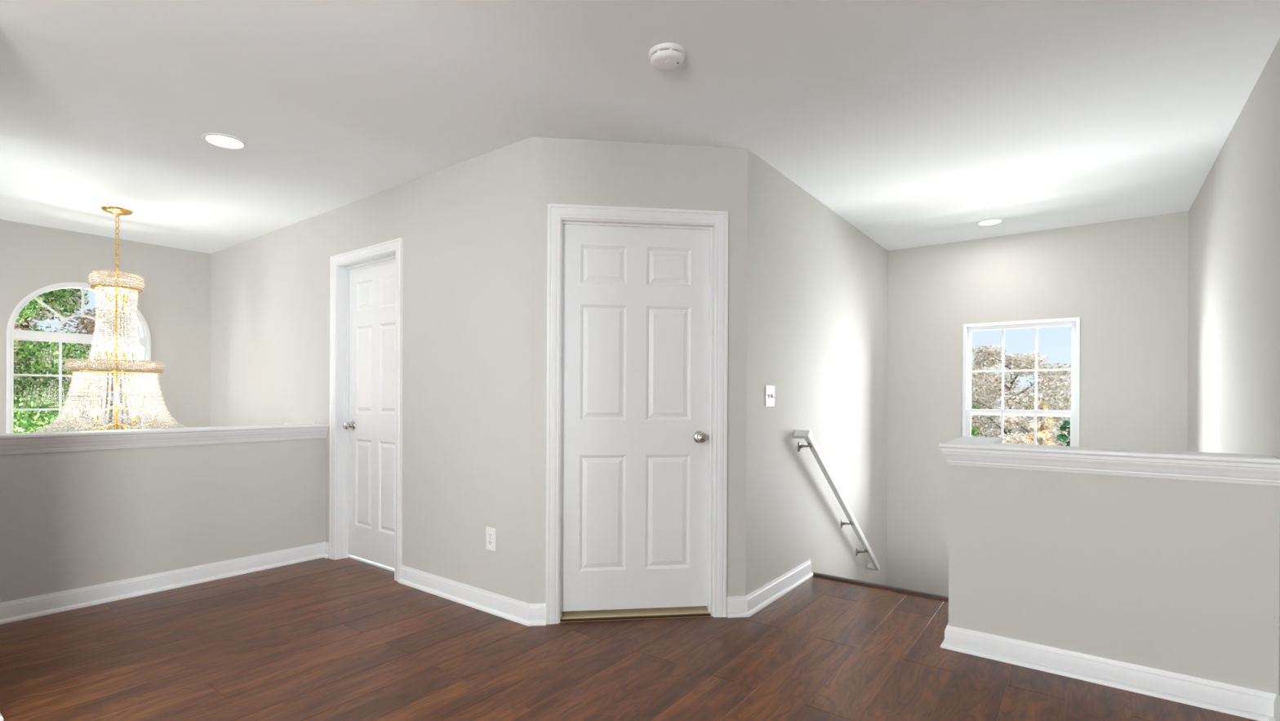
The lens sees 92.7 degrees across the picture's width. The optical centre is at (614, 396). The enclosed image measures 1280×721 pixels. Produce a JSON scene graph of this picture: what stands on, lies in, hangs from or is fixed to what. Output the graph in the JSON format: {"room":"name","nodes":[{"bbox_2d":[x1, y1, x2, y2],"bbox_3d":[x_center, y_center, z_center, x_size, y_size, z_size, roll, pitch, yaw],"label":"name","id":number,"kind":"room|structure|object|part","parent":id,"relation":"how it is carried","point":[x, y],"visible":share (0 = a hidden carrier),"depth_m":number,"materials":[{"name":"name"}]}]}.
{"room":"upstairs landing","nodes":[
{"label":"upstairs landing","id":0,"kind":"room"},
{"bbox_2d":[0,219,210,433],"bbox_3d":[-5.285,1.345,3.799,0.150,5.340,4.805,0,0,38],"label":"wall","id":1,"kind":"structure","parent":0,"point":[174,301],"depth_m":5.29,"materials":[{"name":"grey paint"}]},
{"bbox_2d":[5,281,151,433],"bbox_3d":[-4.330,0.008,4.961,0.116,1.860,0.893,0,0,38],"label":"window","id":2,"kind":"structure","parent":1,"relation":"in","point":[11,334],"depth_m":4.81,"materials":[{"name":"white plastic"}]},
{"bbox_3d":[-4.319,0.234,4.952,0.028,1.357,0.841,0,0,38],"label":"sash","id":3,"kind":"part","parent":2,"relation":"part of","materials":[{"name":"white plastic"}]},
{"bbox_2d":[0,437,325,602],"bbox_3d":[-2.653,0.796,3.649,0.115,1.164,1.810,0,0,38],"label":"wall","id":4,"kind":"structure","parent":0,"point":[72,519],"depth_m":3.51,"materials":[{"name":"grey paint"}]},
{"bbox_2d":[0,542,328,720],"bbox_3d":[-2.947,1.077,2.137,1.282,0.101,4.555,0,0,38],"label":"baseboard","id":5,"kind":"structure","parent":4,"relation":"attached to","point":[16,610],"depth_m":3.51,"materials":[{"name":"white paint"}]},
{"bbox_2d":[0,422,328,454],"bbox_3d":[-2.664,0.238,3.659,0.230,0.104,1.810,0,0,38],"label":"trim","id":6,"kind":"structure","parent":4,"relation":"attached to","point":[64,441],"depth_m":3.50,"materials":[{"name":"white paint"}]},
{"bbox_2d":[209,137,532,603],"bbox_3d":[-2.052,1.360,4.400,4.212,5.340,0.115,0,0,38],"label":"wall","id":7,"kind":"structure","parent":0,"point":[465,228],"depth_m":3.54,"materials":[{"name":"grey paint"}]},
{"bbox_2d":[328,237,403,581],"bbox_3d":[-1.594,0.079,4.073,0.858,2.106,0.193,0,0,38],"label":"door","id":8,"kind":"structure","parent":7,"relation":"in","point":[366,283],"depth_m":4.13,"materials":[{"name":"white paint"}]},
{"bbox_3d":[-1.848,0.201,4.223,0.052,0.052,0.050,0,0,38],"label":"knob","id":9,"kind":"part","parent":8,"relation":"part of","materials":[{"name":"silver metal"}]},
{"bbox_2d":[398,564,546,626],"bbox_3d":[-0.827,1.086,3.391,1.193,0.101,0.084,0,0,38],"label":"baseboard","id":10,"kind":"structure","parent":7,"relation":"attached to","point":[509,608],"depth_m":3.30,"materials":[{"name":"white paint"}]},
{"bbox_2d":[485,526,495,551],"bbox_3d":[-0.659,0.754,3.238,0.074,0.120,0.008,0,0,38],"label":"wall outlet","id":11,"kind":"object","parent":7,"relation":"attached to","point":[491,531],"visible":1,"depth_m":3.23,"materials":[{"name":"white plastic"}]},
{"bbox_2d":[0,555,1257,720],"bbox_3d":[-1.321,1.179,3.091,6.973,0.112,8.260,0,0,38],"label":"floor","id":12,"kind":"structure","parent":0,"point":[322,638],"depth_m":2.60,"materials":[{"name":"brown wood"}]},
{"bbox_2d":[560,613,711,622],"bbox_3d":[0.112,1.139,3.150,0.783,0.008,0.022,0,0,-7],"label":"threshold","id":13,"kind":"object","parent":12,"relation":"on","point":[696,614],"visible":1,"depth_m":3.15,"materials":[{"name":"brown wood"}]},
{"bbox_2d":[530,137,747,616],"bbox_3d":[0.128,0.047,3.185,1.118,2.690,0.115,0,0,-7],"label":"wall","id":14,"kind":"structure","parent":0,"point":[572,171],"depth_m":3.13,"materials":[{"name":"grey paint"}]},
{"bbox_2d":[545,203,728,624],"bbox_3d":[0.112,0.089,3.190,0.933,2.104,0.165,0,0,-7],"label":"door","id":15,"kind":"structure","parent":14,"relation":"in","point":[637,297],"depth_m":3.17,"materials":[{"name":"white paint"}]},
{"bbox_3d":[0.449,0.213,3.180,0.052,0.052,0.050,0,0,-7],"label":"knob","id":16,"kind":"part","parent":15,"relation":"part of","materials":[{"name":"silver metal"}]},
{"bbox_2d":[0,0,1279,253],"bbox_3d":[-1.316,-1.355,3.094,7.253,0.100,8.559,0,0,38],"label":"ceiling","id":17,"kind":"structure","parent":0,"point":[917,123],"depth_m":2.65,"materials":[{"name":"white paint"}]},
{"bbox_2d":[31,206,187,432],"bbox_3d":[-3.522,-0.399,4.316,0.952,1.837,0.953,0,0,-35],"label":"chandelier","id":18,"kind":"object","parent":17,"relation":"hanging from","point":[152,371],"visible":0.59,"depth_m":4.25,"materials":[{"name":"clear glass"}]},
{"bbox_3d":[-3.619,0.182,4.253,0.229,0.089,0.035,0,0,-39],"label":"candle arm","id":19,"kind":"part","parent":18,"relation":"part of","materials":[{"name":"gold metal"}]},
{"bbox_3d":[-3.501,0.110,4.107,0.030,0.060,0.029,0,0,38],"label":"bulb","id":20,"kind":"part","parent":18,"relation":"part of","materials":[{"name":"white glass"}]},
{"bbox_3d":[-3.593,-0.345,4.269,0.030,0.060,0.029,0,0,38],"label":"bulb","id":21,"kind":"part","parent":18,"relation":"part of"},
{"bbox_3d":[-3.626,0.182,4.367,0.229,0.089,0.036,0,0,20],"label":"candle arm","id":22,"kind":"part","parent":18,"relation":"part of","materials":[{"name":"gold metal"}]},
{"bbox_3d":[-3.566,-0.275,4.291,0.105,0.085,0.035,0,0,-39],"label":"candle arm","id":23,"kind":"part","parent":18,"relation":"part of","materials":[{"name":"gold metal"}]},
{"bbox_3d":[-3.506,0.183,4.204,0.035,0.089,0.229,0,0,-3],"label":"candle arm","id":24,"kind":"part","parent":18,"relation":"part of","materials":[{"name":"gold metal"}]},
{"bbox_3d":[-3.541,0.035,4.233,0.082,0.124,0.157,0,0,38],"label":"candle arm","id":25,"kind":"part","parent":18,"relation":"part of","materials":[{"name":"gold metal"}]},
{"bbox_3d":[-3.517,-0.345,4.231,0.030,0.060,0.029,0,0,38],"label":"bulb","id":26,"kind":"part","parent":18,"relation":"part of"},
{"bbox_3d":[-3.518,-0.275,4.266,0.035,0.085,0.105,0,0,-1],"label":"candle arm","id":27,"kind":"part","parent":18,"relation":"part of","materials":[{"name":"gold metal"}]},
{"bbox_3d":[-3.530,-0.655,4.277,0.035,0.144,0.083,0,0,25],"label":"candle arm","id":28,"kind":"part","parent":18,"relation":"part of","materials":[{"name":"gold metal"}]},
{"bbox_3d":[-3.557,-0.655,4.329,0.083,0.144,0.035,0,0,12],"label":"candle arm","id":29,"kind":"part","parent":18,"relation":"part of","materials":[{"name":"gold metal"}]},
{"bbox_3d":[-3.522,-0.317,4.316,0.044,1.200,0.044,0,0,38],"label":"stem","id":30,"kind":"part","parent":18,"relation":"part of","materials":[{"name":"gold metal"}]},
{"bbox_3d":[-3.518,-1.091,4.315,0.020,0.374,0.020,0,0,-41],"label":"chain","id":31,"kind":"part","parent":18,"relation":"part of","materials":[{"name":"gold metal"}]},
{"bbox_3d":[-3.450,0.035,4.276,0.169,0.124,0.037,0,0,38],"label":"candle arm","id":32,"kind":"part","parent":18,"relation":"part of","materials":[{"name":"gold metal"}]},
{"bbox_3d":[-3.484,-0.655,4.301,0.083,0.144,0.035,0,0,12],"label":"candle arm","id":33,"kind":"part","parent":18,"relation":"part of","materials":[{"name":"gold metal"}]},
{"bbox_3d":[-3.474,-0.275,4.298,0.104,0.085,0.035,0,0,35],"label":"candle arm","id":34,"kind":"part","parent":18,"relation":"part of","materials":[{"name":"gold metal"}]},
{"bbox_3d":[-3.446,-0.345,4.278,0.030,0.060,0.029,0,0,38],"label":"bulb","id":35,"kind":"part","parent":18,"relation":"part of","materials":[{"name":"white glass"}]},
{"bbox_3d":[-3.511,-0.655,4.353,0.035,0.144,0.083,0,0,25],"label":"candle arm","id":36,"kind":"part","parent":18,"relation":"part of","materials":[{"name":"gold metal"}]},
{"bbox_3d":[-3.397,-0.054,4.236,0.030,0.060,0.029,0,0,38],"label":"bulb","id":37,"kind":"part","parent":18,"relation":"part of","materials":[{"name":"white glass"}]},
{"bbox_3d":[-3.423,0.183,4.265,0.229,0.089,0.036,0,0,20],"label":"candle arm","id":38,"kind":"part","parent":18,"relation":"part of","materials":[{"name":"gold metal"}]},
{"bbox_3d":[-3.477,-0.275,4.341,0.049,0.084,0.101,0,0,38],"label":"candle arm","id":39,"kind":"part","parent":18,"relation":"part of","materials":[{"name":"gold metal"}]},
{"bbox_3d":[-3.456,0.035,4.366,0.054,0.124,0.166,0,0,38],"label":"candle arm","id":40,"kind":"part","parent":18,"relation":"part of","materials":[{"name":"gold metal"}]},
{"bbox_3d":[-3.332,0.111,4.232,0.030,0.060,0.029,0,0,38],"label":"bulb","id":41,"kind":"part","parent":18,"relation":"part of","materials":[{"name":"white glass"}]},
{"bbox_3d":[-3.430,0.183,4.381,0.079,0.090,0.221,0,0,38],"label":"candle arm","id":42,"kind":"part","parent":18,"relation":"part of","materials":[{"name":"gold metal"}]},
{"bbox_2d":[201,133,247,149],"bbox_3d":[-1.999,-1.305,3.128,0.200,0.006,0.200,0,0,38],"label":"recessed light","id":43,"kind":"object","parent":17,"relation":"in","point":[218,140],"visible":1,"depth_m":3.12,"materials":[{"name":"white plastic"}]},
{"bbox_2d":[648,42,684,71],"bbox_3d":[0.197,-1.275,2.307,0.137,0.045,0.137,0,0,38],"label":"smoke detector","id":44,"kind":"object","parent":17,"relation":"attached to","point":[668,56],"visible":1,"depth_m":2.27,"materials":[{"name":"white plastic"}]},
{"bbox_2d":[975,217,1004,226],"bbox_3d":[2.767,-1.284,4.503,0.186,0.006,0.186,0,0,38],"label":"recessed light","id":45,"kind":"object","parent":17,"relation":"in","point":[988,222],"visible":1,"depth_m":4.50,"materials":[{"name":"white plastic"}]},
{"bbox_2d":[745,149,888,595],"bbox_3d":[1.502,1.377,4.343,0.115,5.340,2.814,0,0,38],"label":"wall","id":46,"kind":"structure","parent":0,"point":[817,284],"depth_m":3.94,"materials":[{"name":"grey paint"}]},
{"bbox_2d":[726,559,813,617],"bbox_3d":[0.921,1.095,3.539,0.103,0.101,1.019,0,0,38],"label":"baseboard","id":47,"kind":"structure","parent":46,"relation":"attached to","point":[747,606],"depth_m":3.38,"materials":[{"name":"white paint"}]},
{"bbox_2d":[765,385,774,406],"bbox_3d":[0.876,-0.003,3.417,0.021,0.115,0.116,0,0,38],"label":"light switch","id":48,"kind":"object","parent":46,"relation":"attached to","point":[770,390],"visible":1,"depth_m":3.42,"materials":[{"name":"white plastic"}]},
{"bbox_2d":[793,429,879,570],"bbox_3d":[1.609,0.799,4.307,0.092,1.192,1.603,0,0,38],"label":"handrail","id":49,"kind":"object","parent":46,"relation":"attached to","point":[798,433],"visible":1,"depth_m":4.12,"materials":[{"name":"white paint"}]},
{"bbox_2d":[811,571,948,600],"bbox_3d":[1.626,1.151,3.662,0.914,0.030,0.055,0,0,38],"label":"trim","id":50,"kind":"structure","parent":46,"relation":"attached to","point":[815,574],"depth_m":3.66,"materials":[{"name":"brown"}]},
{"bbox_2d":[886,211,1188,596],"bbox_3d":[3.228,1.385,4.878,2.180,5.340,0.150,0,0,38],"label":"wall","id":51,"kind":"structure","parent":0,"point":[1126,281],"depth_m":4.78,"materials":[{"name":"grey paint"}]},
{"bbox_2d":[962,316,1079,446],"bbox_3d":[3.219,0.129,4.865,0.770,1.452,0.135,0,0,38],"label":"window","id":52,"kind":"structure","parent":51,"relation":"in","point":[967,411],"depth_m":4.83,"materials":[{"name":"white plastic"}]},
{"bbox_3d":[3.203,0.466,4.846,0.718,0.726,0.030,0,0,38],"label":"sash","id":53,"kind":"part","parent":52,"relation":"part of","materials":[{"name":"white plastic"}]},
{"bbox_3d":[3.229,-0.208,4.875,0.718,0.726,0.030,0,0,38],"label":"sash","id":54,"kind":"part","parent":52,"relation":"part of","materials":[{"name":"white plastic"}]},
{"bbox_2d":[948,464,1279,693],"bbox_3d":[2.120,0.820,2.711,1.040,1.164,0.583,0,0,38],"label":"wall","id":55,"kind":"structure","parent":0,"point":[1177,575],"depth_m":2.42,"materials":[{"name":"grey paint"}]},
{"bbox_2d":[938,435,1279,485],"bbox_3d":[2.109,0.265,2.721,1.076,0.098,0.663,0,0,38],"label":"trim","id":56,"kind":"structure","parent":55,"relation":"attached to","point":[984,451],"depth_m":2.42,"materials":[{"name":"white paint"}]},
{"bbox_2d":[940,622,1279,720],"bbox_3d":[0.420,1.095,0.553,1.068,0.101,6.193,0,0,38],"label":"baseboard","id":57,"kind":"structure","parent":55,"relation":"attached to","point":[1220,696],"depth_m":2.41,"materials":[{"name":"white paint"}]},
{"bbox_2d":[1187,38,1279,695],"bbox_3d":[1.413,1.380,0.867,0.115,5.340,8.409,0,0,38],"label":"wall","id":58,"kind":"structure","parent":0,"point":[1233,318],"depth_m":2.73,"materials":[{"name":"grey paint"}]},
{"label":"outside","id":59,"kind":"structure","parent":0,"visible":0},
{"bbox_3d":[-1.974,4.304,30.045,80.000,0.490,75.000,0,0,38],"label":"lawn","id":60,"kind":"structure","parent":59,"visible":0},
{"bbox_2d":[13,288,98,432],"bbox_3d":[-7.059,0.793,6.879,2.518,6.825,2.327,0,0,38],"label":"tree","id":61,"kind":"object","parent":60,"relation":"on","point":[20,423],"visible":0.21,"depth_m":7.04,"materials":[{"name":"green plant"}]},
{"bbox_2d":[13,288,141,432],"bbox_3d":[-9.483,0.741,9.927,4.053,6.898,3.389,0,0,18],"label":"tree","id":62,"kind":"object","parent":60,"relation":"on","point":[89,323],"visible":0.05,"depth_m":10.18,"materials":[{"name":"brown plant"}]},
{"bbox_2d":[971,404,981,435],"bbox_3d":[6.383,2.023,11.081,0.588,4.485,0.525,0,0,38],"label":"tree","id":63,"kind":"object","parent":60,"relation":"on","point":[974,430],"visible":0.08,"depth_m":11.03,"materials":[{"name":"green plant"}]},
{"bbox_2d":[971,380,998,434],"bbox_3d":[9.180,1.687,16.415,2.812,5.171,2.387,0,0,-27],"label":"blossom tree","id":64,"kind":"object","parent":60,"relation":"on","point":[978,380],"visible":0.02,"depth_m":15.80,"materials":[{"name":"brown plant"}]},
{"bbox_2d":[971,344,1071,445],"bbox_3d":[7.979,1.611,12.169,3.114,5.320,3.310,0,0,28],"label":"blossom tree","id":65,"kind":"object","parent":60,"relation":"on","point":[1017,361],"visible":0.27,"depth_m":11.75,"materials":[{"name":"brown plant"}]},
{"bbox_2d":[997,415,1060,444],"bbox_3d":[6.192,2.274,9.366,1.570,3.984,1.599,0,0,16],"label":"blossom tree","id":66,"kind":"object","parent":60,"relation":"on","point":[1012,422],"visible":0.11,"depth_m":9.32,"materials":[{"name":"brown plant"}]},
{"bbox_2d":[1024,400,1055,445],"bbox_3d":[5.460,2.151,7.851,0.342,4.226,0.363,0,0,38],"label":"tree","id":67,"kind":"object","parent":60,"relation":"on","point":[1043,430],"visible":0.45,"depth_m":7.82,"materials":[{"name":"brown plant"}]},
{"bbox_2d":[1056,420,1070,446],"bbox_3d":[5.229,2.267,7.045,0.396,3.994,0.316,0,0,-1],"label":"evergreen tree","id":68,"kind":"object","parent":60,"relation":"on","point":[1065,427],"visible":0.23,"depth_m":7.02,"materials":[{"name":"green plant"}]}
]}

